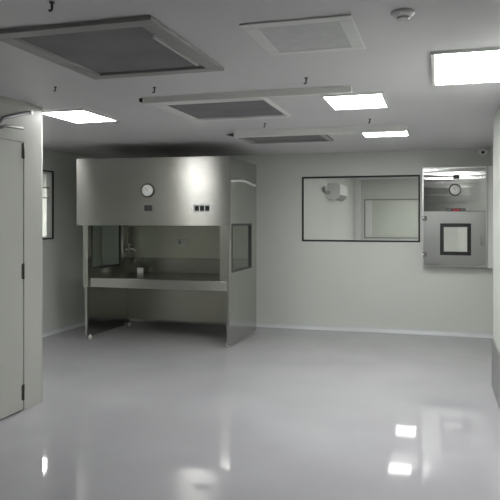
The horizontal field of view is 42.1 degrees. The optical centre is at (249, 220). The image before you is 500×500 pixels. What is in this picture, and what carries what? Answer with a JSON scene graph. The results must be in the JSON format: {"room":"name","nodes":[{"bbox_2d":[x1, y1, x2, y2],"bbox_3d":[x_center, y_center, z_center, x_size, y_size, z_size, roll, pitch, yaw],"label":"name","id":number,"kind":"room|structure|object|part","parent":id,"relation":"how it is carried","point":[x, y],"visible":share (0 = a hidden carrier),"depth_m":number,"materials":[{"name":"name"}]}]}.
{"room":"clean room","nodes":[
{"label":"clean room","id":0,"kind":"room"},
{"bbox_2d":[0,95,42,409],"bbox_3d":[-3.397,0.270,2.519,1.825,2.360,6.130,0,0,16],"label":"wall","id":1,"kind":"structure","parent":0,"point":[31,135],"depth_m":5.08,"materials":[{"name":"paint"}]},
{"bbox_2d":[0,111,32,419],"bbox_3d":[-1.848,0.299,4.563,0.122,2.300,0.996,0,0,16],"label":"door","id":2,"kind":"structure","parent":1,"relation":"in","point":[12,153],"depth_m":4.82,"materials":[{"name":"paint"}]},
{"bbox_3d":[-1.775,-0.713,4.695,0.050,0.277,0.704,0,0,15],"label":"closer arm","id":3,"kind":"part","parent":2,"relation":"part of","materials":[{"name":"grey metal"}]},
{"bbox_2d":[43,149,101,330],"bbox_3d":[-2.812,0.270,7.630,0.080,2.360,4.170,0,0,16],"label":"wall","id":4,"kind":"structure","parent":0,"point":[63,289],"depth_m":8.68,"materials":[{"name":"white paint"}]},
{"bbox_2d":[43,170,53,239],"bbox_3d":[-2.745,-0.205,7.840,0.081,0.880,1.210,0,0,16],"label":"window","id":5,"kind":"structure","parent":4,"relation":"in","point":[50,174],"depth_m":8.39,"materials":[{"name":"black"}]},
{"bbox_2d":[43,320,84,336],"bbox_3d":[-2.736,1.419,7.650,0.056,0.062,4.090,0,0,16],"label":"baseboard","id":6,"kind":"structure","parent":4,"relation":"attached to","point":[56,330],"depth_m":8.60,"materials":[{"name":"grey"}]},
{"bbox_2d":[0,321,499,499],"bbox_3d":[0.260,1.500,6.592,11.600,0.100,16.200,0,0,16],"label":"floor","id":7,"kind":"structure","parent":0,"point":[141,410],"depth_m":4.82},
{"bbox_2d":[77,156,255,346],"bbox_3d":[-0.995,0.356,8.123,1.887,2.187,1.365,0,0,16],"label":"cabinet","id":8,"kind":"object","parent":7,"relation":"on","point":[189,222],"visible":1,"depth_m":7.91,"materials":[{"name":"silver metal"}]},
{"bbox_3d":[-1.998,0.429,7.923,0.072,0.752,0.029,0,0,16],"label":"post","id":9,"kind":"part","parent":8,"relation":"part of","materials":[{"name":"silver metal"}]},
{"bbox_3d":[-1.843,0.347,8.488,0.030,2.145,1.140,0,0,16],"label":"panel","id":10,"kind":"part","parent":8,"relation":"part of","materials":[{"name":"silver metal"}]},
{"bbox_2d":[124,244,136,252],"bbox_3d":[-1.624,0.371,8.848,0.187,0.123,0.050,0,0,16],"label":"tap","id":11,"kind":"object","parent":8,"relation":"on","point":[126,249],"depth_m":8.85,"materials":[{"name":"silver metal"}]},
{"bbox_2d":[137,268,143,272],"bbox_3d":[-1.480,0.665,8.767,0.072,0.067,0.064,0,0,16],"label":"box","id":12,"kind":"object","parent":8,"relation":"on","point":[139,270],"visible":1,"depth_m":8.74,"materials":[{"name":"white plastic"}]},
{"bbox_2d":[93,272,219,280],"bbox_3d":[-0.971,0.715,8.217,1.795,0.030,1.050,0,0,16],"label":"countertop","id":13,"kind":"structure","parent":8,"relation":"on","point":[125,275],"depth_m":8.20,"materials":[{"name":"silver metal"}]},
{"bbox_2d":[77,156,254,225],"bbox_3d":[-0.979,-0.343,8.118,1.855,0.789,1.365,0,0,16],"label":"hood","id":14,"kind":"object","parent":8,"relation":"attached to","point":[214,190],"depth_m":7.57,"materials":[{"name":"silver metal"}]},
{"bbox_3d":[-0.817,1.040,8.745,1.795,0.620,0.030,0,0,16],"label":"panel","id":15,"kind":"part","parent":8,"relation":"part of","materials":[{"name":"silver metal"}]},
{"bbox_3d":[-0.914,0.290,8.740,0.150,0.090,0.015,0,0,16],"label":"socket plate","id":16,"kind":"part","parent":8,"relation":"part of","materials":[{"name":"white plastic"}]},
{"bbox_3d":[-0.819,0.381,8.736,1.795,0.698,0.030,0,0,16],"label":"panel","id":17,"kind":"part","parent":8,"relation":"part of","materials":[{"name":"silver metal"}]},
{"bbox_2d":[193,204,210,211],"bbox_3d":[-0.547,-0.147,7.442,0.217,0.090,0.012,0,0,10],"label":"switch plate","id":18,"kind":"object","parent":8,"relation":"attached to","point":[196,207],"depth_m":7.43,"materials":[{"name":"black plastic"}]},
{"bbox_3d":[-0.300,0.363,7.465,0.085,0.662,0.038,0,0,16],"label":"post","id":19,"kind":"part","parent":8,"relation":"part of","materials":[{"name":"silver metal"}]},
{"bbox_3d":[-0.091,0.347,7.976,0.030,2.145,1.140,0,0,16],"label":"panel","id":20,"kind":"part","parent":8,"relation":"part of","materials":[{"name":"silver metal"}]},
{"bbox_2d":[0,0,499,179],"bbox_3d":[0.260,-0.960,6.592,11.600,0.100,16.200,0,0,16],"label":"ceiling","id":21,"kind":"structure","parent":0,"point":[395,60],"depth_m":4.21,"materials":[{"name":"white paint"}]},
{"bbox_2d":[48,1,54,11],"bbox_3d":[-0.826,-0.889,2.700,0.028,0.042,0.022,0,0,16],"label":"ceiling hook","id":22,"kind":"object","parent":21,"relation":"attached to","point":[50,2],"visible":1,"depth_m":2.70,"materials":[{"name":"grey metal"}]},
{"bbox_2d":[43,108,119,123],"bbox_3d":[-1.471,-0.902,5.608,0.446,0.016,0.616,0,0,16],"label":"recessed light","id":23,"kind":"object","parent":21,"relation":"in","point":[82,115],"visible":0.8,"depth_m":5.59,"materials":[{"name":"white plastic"}]},
{"bbox_2d":[0,15,223,79],"bbox_3d":[-0.708,-0.899,3.478,0.860,0.022,1.020,0,0,16],"label":"ceiling vent","id":24,"kind":"object","parent":21,"relation":"attached to","point":[138,46],"visible":1,"depth_m":3.39,"materials":[{"name":"grey metal"}]},
{"bbox_3d":[-0.708,-0.906,3.478,0.690,0.005,0.850,0,0,16],"label":"filter panel","id":25,"kind":"part","parent":24,"relation":"part of","materials":[{"name":"grey metal"}]},
{"bbox_2d":[150,98,290,121],"bbox_3d":[-0.207,-0.897,5.254,0.895,0.025,0.910,0,0,16],"label":"filter","id":26,"kind":"object","parent":21,"relation":"attached to","point":[260,108],"visible":0.79,"depth_m":5.27,"materials":[{"name":"white metal"}]},
{"bbox_3d":[-0.183,-0.906,5.247,0.805,0.005,0.770,0,0,16],"label":"filter panel","id":27,"kind":"part","parent":26,"relation":"part of","materials":[{"name":"grey metal"}]},
{"bbox_2d":[139,85,352,104],"bbox_3d":[-0.064,-0.885,4.603,1.565,0.049,0.074,0,0,16],"label":"rail","id":28,"kind":"object","parent":21,"relation":"attached to","point":[344,89],"visible":1,"depth_m":4.56,"materials":[{"name":"white metal"}]},
{"bbox_2d":[238,135,332,143],"bbox_3d":[0.371,-0.897,7.007,0.940,0.025,0.740,0,0,16],"label":"filter","id":29,"kind":"object","parent":21,"relation":"attached to","point":[305,138],"visible":0.52,"depth_m":7.21,"materials":[{"name":"grey metal"}]},
{"bbox_3d":[0.371,-0.906,7.007,0.840,0.005,0.640,0,0,16],"label":"filter panel","id":30,"kind":"part","parent":29,"relation":"part of","materials":[{"name":"grey metal"}]},
{"bbox_2d":[239,14,364,55],"bbox_3d":[0.278,-0.905,3.206,0.515,0.009,0.580,0,0,16],"label":"filter","id":31,"kind":"object","parent":21,"relation":"attached to","point":[338,32],"visible":1,"depth_m":3.16,"materials":[{"name":"white metal"}]},
{"bbox_3d":[0.278,-0.906,3.206,0.385,0.005,0.450,0,0,16],"label":"filter panel","id":32,"kind":"part","parent":31,"relation":"part of","materials":[{"name":"grey metal"}]},
{"bbox_2d":[227,124,405,137],"bbox_3d":[0.614,-0.877,6.395,1.790,0.066,0.084,0,0,16],"label":"rail","id":33,"kind":"object","parent":21,"relation":"attached to","point":[397,127],"visible":1,"depth_m":6.34,"materials":[{"name":"white metal"}]},
{"bbox_2d":[320,91,389,109],"bbox_3d":[0.805,-0.902,4.911,0.446,0.016,0.596,0,0,16],"label":"recessed light","id":34,"kind":"object","parent":21,"relation":"in","point":[366,100],"visible":0.99,"depth_m":4.84,"materials":[{"name":"white plastic"}]},
{"bbox_2d":[361,125,409,137],"bbox_3d":[1.359,-0.902,6.573,0.476,0.016,0.696,0,0,16],"label":"recessed light","id":35,"kind":"object","parent":21,"relation":"in","point":[384,134],"visible":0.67,"depth_m":6.75,"materials":[{"name":"white plastic"}]},
{"bbox_2d":[363,131,407,136],"bbox_3d":[1.359,-0.903,6.573,0.440,0.011,0.660,0,0,16],"label":"diffuser","id":36,"kind":"object","parent":35,"relation":"attached to","point":[385,134],"depth_m":6.75,"materials":[{"name":"white plastic"}]},
{"bbox_2d":[391,8,414,20],"bbox_3d":[0.665,-0.893,2.827,0.104,0.034,0.104,0,0,16],"label":"smoke detector","id":37,"kind":"object","parent":21,"relation":"attached to","point":[402,14],"visible":1,"depth_m":2.80,"materials":[{"name":"white plastic"}]},
{"bbox_2d":[431,47,499,85],"bbox_3d":[1.314,-0.902,3.835,0.466,0.016,0.856,0,0,16],"label":"recessed light","id":38,"kind":"object","parent":21,"relation":"in","point":[477,65],"visible":1,"depth_m":3.78,"materials":[{"name":"white plastic"}]},
{"bbox_2d":[478,148,487,154],"bbox_3d":[2.898,-0.865,8.080,0.124,0.097,0.100,0,0,16],"label":"security camera","id":39,"kind":"object","parent":21,"relation":"attached to","point":[482,151],"visible":1,"depth_m":8.06,"materials":[{"name":"white plastic"}]},
{"bbox_2d":[102,148,492,331],"bbox_3d":[2.103,0.270,8.408,9.080,2.360,0.080,0,0,16],"label":"wall","id":40,"kind":"structure","parent":0,"point":[364,284],"depth_m":8.59,"materials":[{"name":"white paint"}]},
{"bbox_2d":[130,319,492,337],"bbox_3d":[0.438,1.419,8.823,5.390,0.062,0.056,0,0,16],"label":"baseboard","id":41,"kind":"structure","parent":40,"relation":"attached to","point":[258,324],"depth_m":8.55,"materials":[{"name":"grey"}]},
{"bbox_2d":[302,175,419,241],"bbox_3d":[1.451,-0.160,8.590,1.545,0.870,0.076,0,0,16],"label":"window","id":42,"kind":"structure","parent":40,"relation":"in","point":[375,176],"depth_m":8.58,"materials":[{"name":"clear glass"},{"name":"black metal"}]},
{"bbox_2d":[422,166,492,267],"bbox_3d":[2.647,-0.045,8.301,0.853,1.260,0.500,0,0,16],"label":"box","id":43,"kind":"object","parent":40,"relation":"attached to","point":[452,196],"visible":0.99,"depth_m":8.07,"materials":[{"name":"silver metal"}]},
{"bbox_3d":[2.547,0.222,8.104,0.722,0.647,0.030,0,0,16],"label":"door","id":44,"kind":"part","parent":43,"relation":"part of","materials":[{"name":"silver metal"}]},
{"bbox_3d":[2.549,-0.394,8.111,0.743,0.551,0.020,0,0,16],"label":"panel","id":45,"kind":"part","parent":43,"relation":"part of","materials":[{"name":"silver metal"}]},
{"bbox_3d":[2.560,-0.140,8.095,0.240,0.035,0.004,0,0,16],"label":"name plate","id":46,"kind":"part","parent":43,"relation":"part of","materials":[{"name":"black plastic"}]},
{"bbox_3d":[2.977,-0.045,8.058,0.082,1.260,0.099,0,0,16],"label":"casing","id":47,"kind":"part","parent":43,"relation":"part of","materials":[{"name":"white metal"}]},
{"bbox_2d":[305,178,353,239],"bbox_3d":[1.465,0.270,11.605,0.100,2.360,5.700,0,0,16],"label":"wall","id":48,"kind":"structure","parent":0,"point":[325,218],"depth_m":10.84,"materials":[{"name":"white paint"}]},
{"bbox_2d":[322,183,347,200],"bbox_3d":[1.445,-0.488,10.975,0.214,0.283,1.420,0,0,16],"label":"air conditioner","id":49,"kind":"object","parent":48,"relation":"attached to","point":[335,191],"visible":1,"depth_m":10.80,"materials":[{"name":"white plastic"}]},
{"bbox_2d":[354,179,360,239],"bbox_3d":[2.355,0.270,14.241,0.130,2.360,0.140,0,0,16],"label":"trim","id":50,"kind":"structure","parent":48,"relation":"attached to","point":[357,182],"depth_m":14.18,"materials":[{"name":"white paint"}]},
{"bbox_2d":[372,200,417,236],"bbox_3d":[4.430,0.270,15.156,8.600,2.560,2.620,0,0,16],"label":"wall","id":51,"kind":"structure","parent":0,"point":[389,218],"depth_m":16.62,"materials":[{"name":"white paint"}]},
{"bbox_2d":[361,179,466,251],"bbox_3d":[5.155,0.270,13.537,6.100,2.360,0.080,0,0,16],"label":"wall","id":52,"kind":"structure","parent":0,"point":[455,238],"depth_m":14.06,"materials":[{"name":"white paint"}]},
{"bbox_2d":[364,199,417,238],"bbox_3d":[3.123,-0.050,14.123,1.270,0.860,0.076,0,0,16],"label":"window","id":53,"kind":"structure","parent":52,"relation":"in","point":[367,202],"depth_m":14.23,"materials":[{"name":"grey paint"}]},
{"bbox_2d":[493,106,499,351],"bbox_3d":[1.565,0.270,3.199,0.310,2.360,10.220,0,0,16],"label":"wall","id":54,"kind":"structure","parent":0,"point":[496,119],"depth_m":5.39,"materials":[{"name":"white paint"}]},
{"bbox_2d":[492,338,499,408],"bbox_3d":[1.963,1.240,4.902,0.142,0.420,1.712,0,0,16],"label":"trim","id":55,"kind":"structure","parent":54,"relation":"attached to","point":[495,352],"depth_m":5.25,"materials":[{"name":"silver metal"}]}
]}

